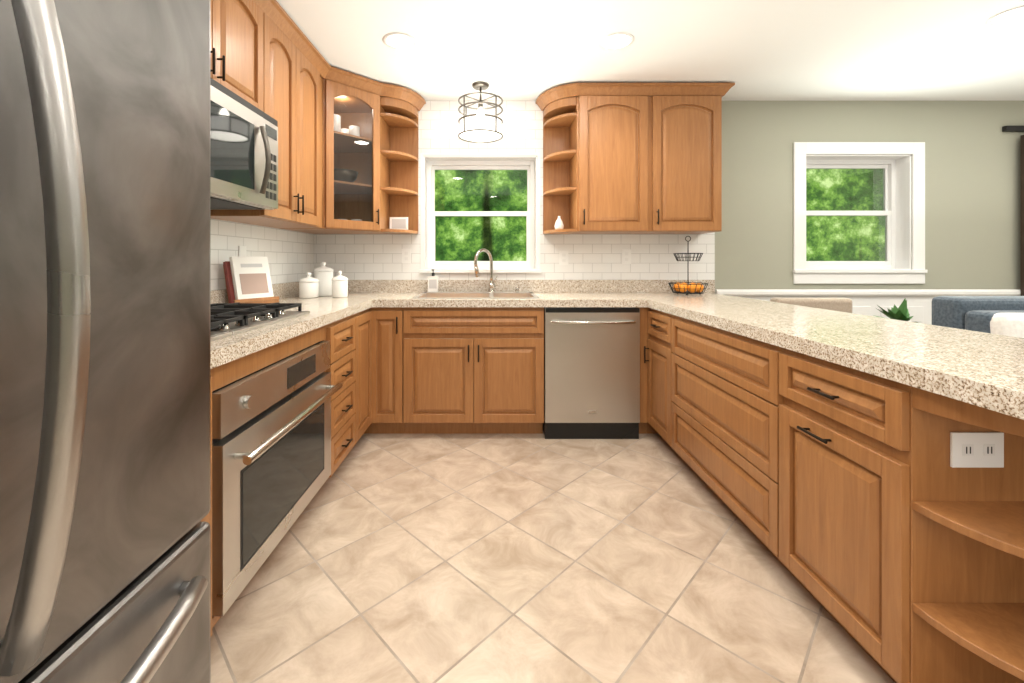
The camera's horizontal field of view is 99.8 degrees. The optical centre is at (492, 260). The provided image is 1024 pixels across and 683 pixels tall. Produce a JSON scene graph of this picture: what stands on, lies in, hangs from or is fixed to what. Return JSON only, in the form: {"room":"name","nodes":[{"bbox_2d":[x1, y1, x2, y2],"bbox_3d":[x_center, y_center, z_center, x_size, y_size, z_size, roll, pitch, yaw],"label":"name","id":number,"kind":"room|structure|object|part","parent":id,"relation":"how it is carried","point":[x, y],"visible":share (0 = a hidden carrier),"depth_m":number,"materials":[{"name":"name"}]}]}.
{"room":"kitchen","nodes":[
{"label":"kitchen","id":0,"kind":"room"},
{"bbox_2d":[210,218,313,290],"bbox_3d":[-1.530,-0.060,2.180,0.200,2.440,2.520,0,0,0],"label":"wall","id":1,"kind":"structure","parent":0,"point":[289,254],"depth_m":2.72,"materials":[{"name":"tile"}]},
{"bbox_2d":[238,246,245,256],"bbox_3d":[-1.427,-0.027,2.455,0.005,0.115,0.070,0,0,0],"label":"electrical outlet plate","id":2,"kind":"object","parent":1,"relation":"attached to","point":[241,249],"depth_m":2.45,"materials":[{"name":"white paint"}]},
{"bbox_2d":[210,281,298,311],"bbox_3d":[-1.417,0.200,2.179,0.020,0.100,2.478,0,0,0],"label":"backsplash","id":3,"kind":"structure","parent":1,"relation":"attached to","point":[218,298],"depth_m":2.27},
{"bbox_2d":[210,432,894,682],"bbox_3d":[1.990,1.210,0.340,7.240,0.100,6.600,0,0,0],"label":"floor","id":4,"kind":"structure","parent":0,"point":[477,558],"depth_m":1.55,"materials":[{"name":"tile"}]},
{"bbox_2d":[0,0,209,682],"bbox_3d":[-0.944,0.270,0.460,0.913,1.780,0.900,0,0,0],"label":"refrigerator","id":5,"kind":"object","parent":4,"relation":"on","point":[104,334],"visible":1,"depth_m":0.66,"materials":[{"name":"metal"}]},
{"bbox_2d":[200,360,227,637],"bbox_3d":[-1.104,0.730,1.088,0.634,0.860,0.295,0,0,0],"label":"base cabinet","id":6,"kind":"object","parent":4,"relation":"on","point":[218,371],"depth_m":1.21,"materials":[{"name":"brown wood"}]},
{"bbox_2d":[212,341,342,615],"bbox_3d":[-1.051,0.704,1.653,0.682,0.643,0.827,0,0,0],"label":"wall oven","id":7,"kind":"object","parent":6,"relation":"in","point":[271,448],"visible":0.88,"depth_m":1.46,"materials":[{"name":"silver metal"}]},
{"bbox_2d":[228,312,355,476],"bbox_3d":[-1.104,0.730,2.300,0.634,0.860,0.459,0,0,0],"label":"base cabinet","id":8,"kind":"object","parent":4,"relation":"on","point":[341,332],"depth_m":2.19,"materials":[{"name":"brown wood"}]},
{"bbox_2d":[210,300,371,363],"bbox_3d":[-1.105,0.275,1.865,0.644,0.050,1.850,0,0,0],"label":"countertop","id":9,"kind":"structure","parent":8,"relation":"on","point":[240,331],"depth_m":1.67,"materials":[{"name":"beige stone"}]},
{"bbox_2d":[223,256,278,302],"bbox_3d":[-1.312,0.112,2.334,0.130,0.273,0.250,0,0,28],"label":"cookbook","id":10,"kind":"object","parent":9,"relation":"on","point":[247,279],"visible":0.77,"depth_m":2.29,"materials":[{"name":"white paper"}]},
{"bbox_2d":[200,302,309,342],"bbox_3d":[-1.110,0.223,1.690,0.470,0.054,0.740,0,0,0],"label":"cooktop","id":11,"kind":"object","parent":9,"relation":"in","point":[227,320],"depth_m":1.68,"materials":[{"name":"black metal"}]},
{"bbox_2d":[356,304,375,442],"bbox_3d":[-1.089,0.730,2.648,0.666,0.860,0.345,0,0,0],"label":"base cabinet","id":12,"kind":"object","parent":4,"relation":"on","point":[366,318],"depth_m":2.69,"materials":[{"name":"brown wood"}]},
{"bbox_2d":[376,304,411,433],"bbox_3d":[-0.667,0.730,3.097,0.284,0.860,0.671,0,0,0],"label":"base cabinet","id":13,"kind":"object","parent":4,"relation":"on","point":[393,321],"depth_m":2.80,"materials":[{"name":"brown wood"}]},
{"bbox_2d":[412,304,547,433],"bbox_3d":[-0.152,0.730,3.115,0.974,0.860,0.634,0,0,0],"label":"base cabinet","id":14,"kind":"object","parent":4,"relation":"on","point":[477,368],"depth_m":2.80,"materials":[{"name":"brown wood"}]},
{"bbox_2d":[284,292,751,307],"bbox_3d":[0.146,0.275,3.114,3.148,0.050,0.647,0,0,0],"label":"countertop","id":15,"kind":"structure","parent":14,"relation":"on","point":[553,299],"depth_m":2.87,"materials":[{"name":"beige stone"}]},
{"bbox_2d":[299,272,318,297],"bbox_3d":[-1.255,0.163,2.940,0.129,0.173,0.129,0,0,0],"label":"canister","id":16,"kind":"object","parent":15,"relation":"on","point":[308,286],"visible":1,"depth_m":2.89,"materials":[{"name":"white ceramic"}]},
{"bbox_2d":[313,262,333,295],"bbox_3d":[-1.220,0.128,3.105,0.137,0.243,0.137,0,0,0],"label":"canister","id":17,"kind":"object","parent":15,"relation":"on","point":[323,274],"visible":0.92,"depth_m":3.05,"materials":[{"name":"white ceramic"}]},
{"bbox_2d":[332,271,347,297],"bbox_3d":[-1.055,0.158,2.970,0.108,0.183,0.108,0,0,0],"label":"canister","id":18,"kind":"object","parent":15,"relation":"on","point":[339,285],"visible":1,"depth_m":2.93,"materials":[{"name":"white ceramic"}]},
{"bbox_2d":[428,269,437,291],"bbox_3d":[-0.465,0.153,3.345,0.076,0.178,0.055,0,0,0],"label":"soap bottle","id":19,"kind":"object","parent":15,"relation":"on","point":[433,283],"visible":1,"depth_m":3.33,"materials":[{"name":"white plastic"}]},
{"bbox_2d":[412,292,539,299],"bbox_3d":[-0.114,0.354,3.135,0.854,0.220,0.564,0,0,0],"label":"sink","id":20,"kind":"object","parent":15,"relation":"in","point":[419,295],"depth_m":3.30,"materials":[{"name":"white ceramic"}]},
{"bbox_2d":[472,248,499,291],"bbox_3d":[-0.053,0.073,3.295,0.179,0.342,0.191,0,0,0],"label":"faucet","id":21,"kind":"object","parent":15,"relation":"on","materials":[{"name":"silver metal"}]},
{"bbox_2d":[668,236,708,294],"bbox_3d":[1.460,0.030,3.225,0.276,0.438,0.276,0,0,0],"label":"fruit basket","id":22,"kind":"object","parent":15,"relation":"on","point":[686,288],"visible":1,"depth_m":3.18,"materials":[{"name":"black metal"}]},
{"bbox_2d":[543,307,639,438],"bbox_3d":[0.645,0.733,3.068,0.613,0.854,0.683,0,0,0],"label":"dishwasher","id":23,"kind":"object","parent":4,"relation":"on","point":[591,372],"visible":0.92,"depth_m":2.79,"materials":[{"name":"silver metal"}]},
{"bbox_2d":[639,304,647,433],"bbox_3d":[1.298,0.730,3.097,0.686,0.860,0.671,0,0,0],"label":"base cabinet","id":24,"kind":"object","parent":4,"relation":"on","point":[643,425],"depth_m":2.82,"materials":[{"name":"brown wood"}]},
{"bbox_2d":[648,304,663,439],"bbox_3d":[1.326,0.730,2.630,0.634,0.860,0.380,0,0,0],"label":"base cabinet","id":25,"kind":"object","parent":4,"relation":"on","point":[655,315],"depth_m":2.68,"materials":[{"name":"brown wood"}]},
{"bbox_2d":[664,312,771,552],"bbox_3d":[1.326,0.730,1.983,0.634,0.860,1.033,0,0,0],"label":"base cabinet","id":26,"kind":"object","parent":4,"relation":"on","point":[718,381],"depth_m":1.88,"materials":[{"name":"brown wood"}]},
{"bbox_2d":[770,298,851,312],"bbox_3d":[2.190,0.708,2.755,0.520,0.905,0.530,0,0,0],"label":"armchair","id":27,"kind":"object","parent":4,"relation":"on","point":[840,304],"visible":0.04,"depth_m":2.92,"materials":[{"name":"beige fabric"}]},
{"bbox_2d":[873,299,917,322],"bbox_3d":[2.660,0.701,2.820,0.440,0.919,0.440,0,0,0],"label":"potted plant","id":28,"kind":"object","parent":4,"relation":"on","point":[901,312],"visible":0.19,"depth_m":2.82,"materials":[{"name":"green plant"}]},
{"bbox_2d":[772,340,1023,682],"bbox_3d":[1.326,0.730,1.293,0.634,0.860,0.465,0,0,0],"label":"base cabinet","id":29,"kind":"object","parent":4,"relation":"on","point":[810,446],"depth_m":1.07,"materials":[{"name":"brown wood"}]},
{"bbox_2d":[648,300,1023,419],"bbox_3d":[1.362,0.275,1.745,0.718,0.050,2.090,0,0,0],"label":"countertop","id":30,"kind":"structure","parent":29,"relation":"on","point":[984,370],"depth_m":1.31,"materials":[{"name":"beige stone"}]},
{"bbox_2d":[950,432,1003,467],"bbox_3d":[1.186,0.463,1.055,0.126,0.085,0.008,0,0,0],"label":"electrical outlet plate","id":31,"kind":"object","parent":29,"relation":"attached to","point":[976,449],"depth_m":1.05,"materials":[{"name":"white paint"}]},
{"bbox_2d":[932,296,1023,337],"bbox_3d":[3.210,0.667,1.740,2.000,0.985,0.900,0,0,0],"label":"sofa","id":32,"kind":"object","parent":4,"relation":"on","point":[1001,315],"visible":0.27,"depth_m":2.04,"materials":[{"name":"blue fabric"}]},
{"bbox_2d":[984,312,1023,337],"bbox_3d":[2.455,0.408,1.890,0.460,0.354,0.165,0,0,0],"label":"pillow","id":33,"kind":"object","parent":32,"relation":"on","point":[1001,323],"depth_m":1.89,"materials":[{"name":"white fabric"}]},
{"bbox_2d":[276,0,1023,100],"bbox_3d":[1.990,-1.330,0.340,7.240,0.100,6.600,0,0,0],"label":"ceiling","id":34,"kind":"structure","parent":0,"point":[814,50],"depth_m":2.57,"materials":[{"name":"white paint"}]},
{"bbox_2d":[210,0,257,107],"bbox_3d":[-1.260,-0.972,1.680,0.332,0.594,0.760,0,0,0],"label":"upper cabinet","id":35,"kind":"object","parent":34,"relation":"hanging from","point":[233,23],"depth_m":1.84,"materials":[{"name":"brown wood"}]},
{"bbox_2d":[210,77,277,209],"bbox_3d":[-1.198,-0.455,1.680,0.452,0.427,0.752,0,0,0],"label":"over-the-range microwave","id":36,"kind":"object","parent":35,"relation":"attached to","point":[243,154],"visible":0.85,"depth_m":1.76,"materials":[{"name":"silver metal"}]},
{"bbox_2d":[210,0,337,231],"bbox_3d":[-1.241,-0.742,2.440,0.370,1.054,0.868,0,0,0],"label":"upper cabinet","id":37,"kind":"object","parent":34,"relation":"hanging from","point":[292,91],"depth_m":2.40,"materials":[{"name":"brown wood"}]},
{"bbox_2d":[334,76,381,223],"bbox_3d":[-0.960,-0.733,2.970,0.292,0.917,0.293,0,0,0],"label":"upper cabinet","id":38,"kind":"object","parent":34,"relation":"hanging from","point":[358,101],"depth_m":3.15,"materials":[{"name":"brown wood"}]},
{"bbox_2d":[334,114,361,220],"bbox_3d":[-1.115,-0.636,3.158,0.290,0.800,0.254,0,0,0],"label":"dishes","id":39,"kind":"object","parent":38,"relation":"in","point":[353,131],"depth_m":3.10,"materials":[{"name":"white ceramic"}]},
{"bbox_2d":[390,217,407,229],"bbox_3d":[-0.730,-0.288,3.347,0.140,0.104,0.016,0,0,0],"label":"frame","id":40,"kind":"object","parent":38,"relation":"on","point":[398,222],"visible":0.82,"depth_m":3.34,"materials":[{"name":"white paint"}]},
{"bbox_2d":[383,32,416,49],"bbox_3d":[-0.540,-1.276,2.510,0.196,0.006,0.196,0,0,0],"label":"recessed light","id":41,"kind":"object","parent":34,"relation":"in","point":[399,41],"visible":1,"depth_m":2.51,"materials":[{"name":"white paint"}]},
{"bbox_2d":[458,81,502,142],"bbox_3d":[-0.090,-1.089,3.130,0.328,0.380,0.328,0,0,0],"label":"semi-flush ceiling light","id":42,"kind":"object","parent":34,"relation":"attached to","point":[480,125],"visible":1,"depth_m":3.06,"materials":[{"name":"silver metal"}]},
{"bbox_2d":[566,83,661,233],"bbox_3d":[0.910,-0.742,3.270,0.601,1.054,0.332,0,0,0],"label":"upper cabinet","id":43,"kind":"object","parent":34,"relation":"hanging from","point":[632,158],"depth_m":3.11,"materials":[{"name":"brown wood"}]},
{"bbox_2d":[555,216,563,229],"bbox_3d":[0.510,-0.291,3.320,0.072,0.110,0.071,0,0,0],"label":"bottle","id":44,"kind":"object","parent":43,"relation":"on","point":[559,224],"visible":0.81,"depth_m":3.29,"materials":[{"name":"white ceramic"}]},
{"bbox_2d":[599,32,633,49],"bbox_3d":[0.720,-1.276,2.510,0.196,0.006,0.196,0,0,0],"label":"recessed light","id":45,"kind":"object","parent":34,"relation":"in","point":[617,41],"visible":1,"depth_m":2.51,"materials":[{"name":"white paint"}]},
{"bbox_2d":[658,83,725,233],"bbox_3d":[1.359,-0.742,3.270,0.601,1.054,0.332,0,0,0],"label":"upper cabinet","id":46,"kind":"object","parent":34,"relation":"hanging from","point":[691,112],"depth_m":3.11,"materials":[{"name":"brown wood"}]},
{"bbox_2d":[986,6,1023,25],"bbox_3d":[2.710,-1.276,2.240,0.196,0.006,0.196,0,0,0],"label":"recessed light","id":47,"kind":"object","parent":34,"relation":"in","point":[1016,14],"visible":1,"depth_m":2.26,"materials":[{"name":"white paint"}]},
{"bbox_2d":[314,101,1023,292],"bbox_3d":[1.990,-0.060,3.540,7.240,2.440,0.200,0,0,0],"label":"wall","id":48,"kind":"structure","parent":0,"point":[972,195],"depth_m":3.44,"materials":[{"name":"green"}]},
{"bbox_2d":[402,249,410,262],"bbox_3d":[-0.690,-0.040,3.436,0.072,0.115,0.006,0,0,0],"label":"electrical outlet plate","id":49,"kind":"object","parent":48,"relation":"attached to","point":[406,253],"depth_m":3.43,"materials":[{"name":"white paint"}]},
{"bbox_2d":[419,153,540,272],"bbox_3d":[-0.100,-0.384,3.522,0.964,0.956,0.225,0,0,0],"label":"kitchen window","id":50,"kind":"structure","parent":48,"relation":"in","point":[431,163],"depth_m":3.56,"materials":[{"name":"white paint"}]},
{"bbox_3d":[-0.100,-0.382,3.590,0.774,0.763,0.032,0,0,0],"label":"glass","id":51,"kind":"part","parent":50,"relation":"part of","materials":[{"name":"white"}]},
{"bbox_2d":[348,280,714,291],"bbox_3d":[0.167,0.200,3.428,3.188,0.100,0.019,0,0,0],"label":"backsplash","id":52,"kind":"structure","parent":48,"relation":"attached to","point":[353,285],"depth_m":3.42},
{"bbox_2d":[559,251,567,264],"bbox_3d":[0.565,-0.025,3.436,0.072,0.115,0.006,0,0,0],"label":"electrical outlet plate","id":53,"kind":"object","parent":48,"relation":"attached to","point":[563,255],"depth_m":3.43,"materials":[{"name":"white paint"}]},
{"bbox_2d":[622,249,630,263],"bbox_3d":[1.065,-0.035,3.436,0.072,0.115,0.006,0,0,0],"label":"electrical outlet plate","id":54,"kind":"object","parent":48,"relation":"attached to","point":[626,253],"depth_m":3.43,"materials":[{"name":"white paint"}]},
{"bbox_2d":[793,142,927,283],"bbox_3d":[2.915,-0.383,3.522,1.050,1.125,0.225,0,0,0],"label":"window","id":55,"kind":"structure","parent":48,"relation":"in","point":[894,267],"depth_m":3.43,"materials":[{"name":"white paint"}]},
{"bbox_3d":[2.915,-0.387,3.590,0.714,0.773,0.032,0,0,0],"label":"glass","id":56,"kind":"part","parent":55,"relation":"part of","materials":[{"name":"white"}]},
{"bbox_2d":[1002,126,1023,131],"bbox_3d":[4.710,-1.050,3.420,1.300,0.040,0.032,0,0,0],"label":"barn door rail","id":57,"kind":"object","parent":48,"relation":"attached to","point":[1012,128],"visible":1,"depth_m":3.40,"materials":[{"name":"black metal"}]},
{"bbox_2d":[1020,135,1023,295],"bbox_3d":[4.620,0.080,3.375,0.920,2.140,0.050,0,0,0],"label":"door leaf","id":58,"kind":"structure","parent":48,"relation":"in","point":[1022,214],"depth_m":3.38,"materials":[{"name":"brown wood"}]},
{"label":"outside","id":59,"kind":"structure","parent":0,"visible":0},
{"bbox_2d":[435,169,884,260],"bbox_3d":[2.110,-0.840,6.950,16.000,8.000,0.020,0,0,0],"label":"trees","id":60,"kind":"object","parent":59,"point":[468,225],"depth_m":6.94,"materials":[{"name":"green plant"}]},
{"bbox_3d":[5.510,-0.060,0.340,0.200,2.440,6.200,0,0,0],"label":"wall","id":61,"kind":"structure","parent":0,"visible":0},
{"bbox_2d":[737,296,936,324],"bbox_3d":[3.572,0.718,3.430,3.600,0.885,0.020,0,0,0],"label":"wainscot","id":62,"kind":"structure","parent":61,"relation":"attached to","point":[919,308],"depth_m":3.41,"materials":[{"name":"white paint"}]},
{"bbox_2d":[716,289,1020,295],"bbox_3d":[3.557,0.693,3.413,3.570,0.935,0.030,0,0,0],"label":"trim","id":63,"kind":"structure","parent":61,"relation":"attached to","point":[873,292],"depth_m":3.39,"materials":[{"name":"white paint"}]}
]}

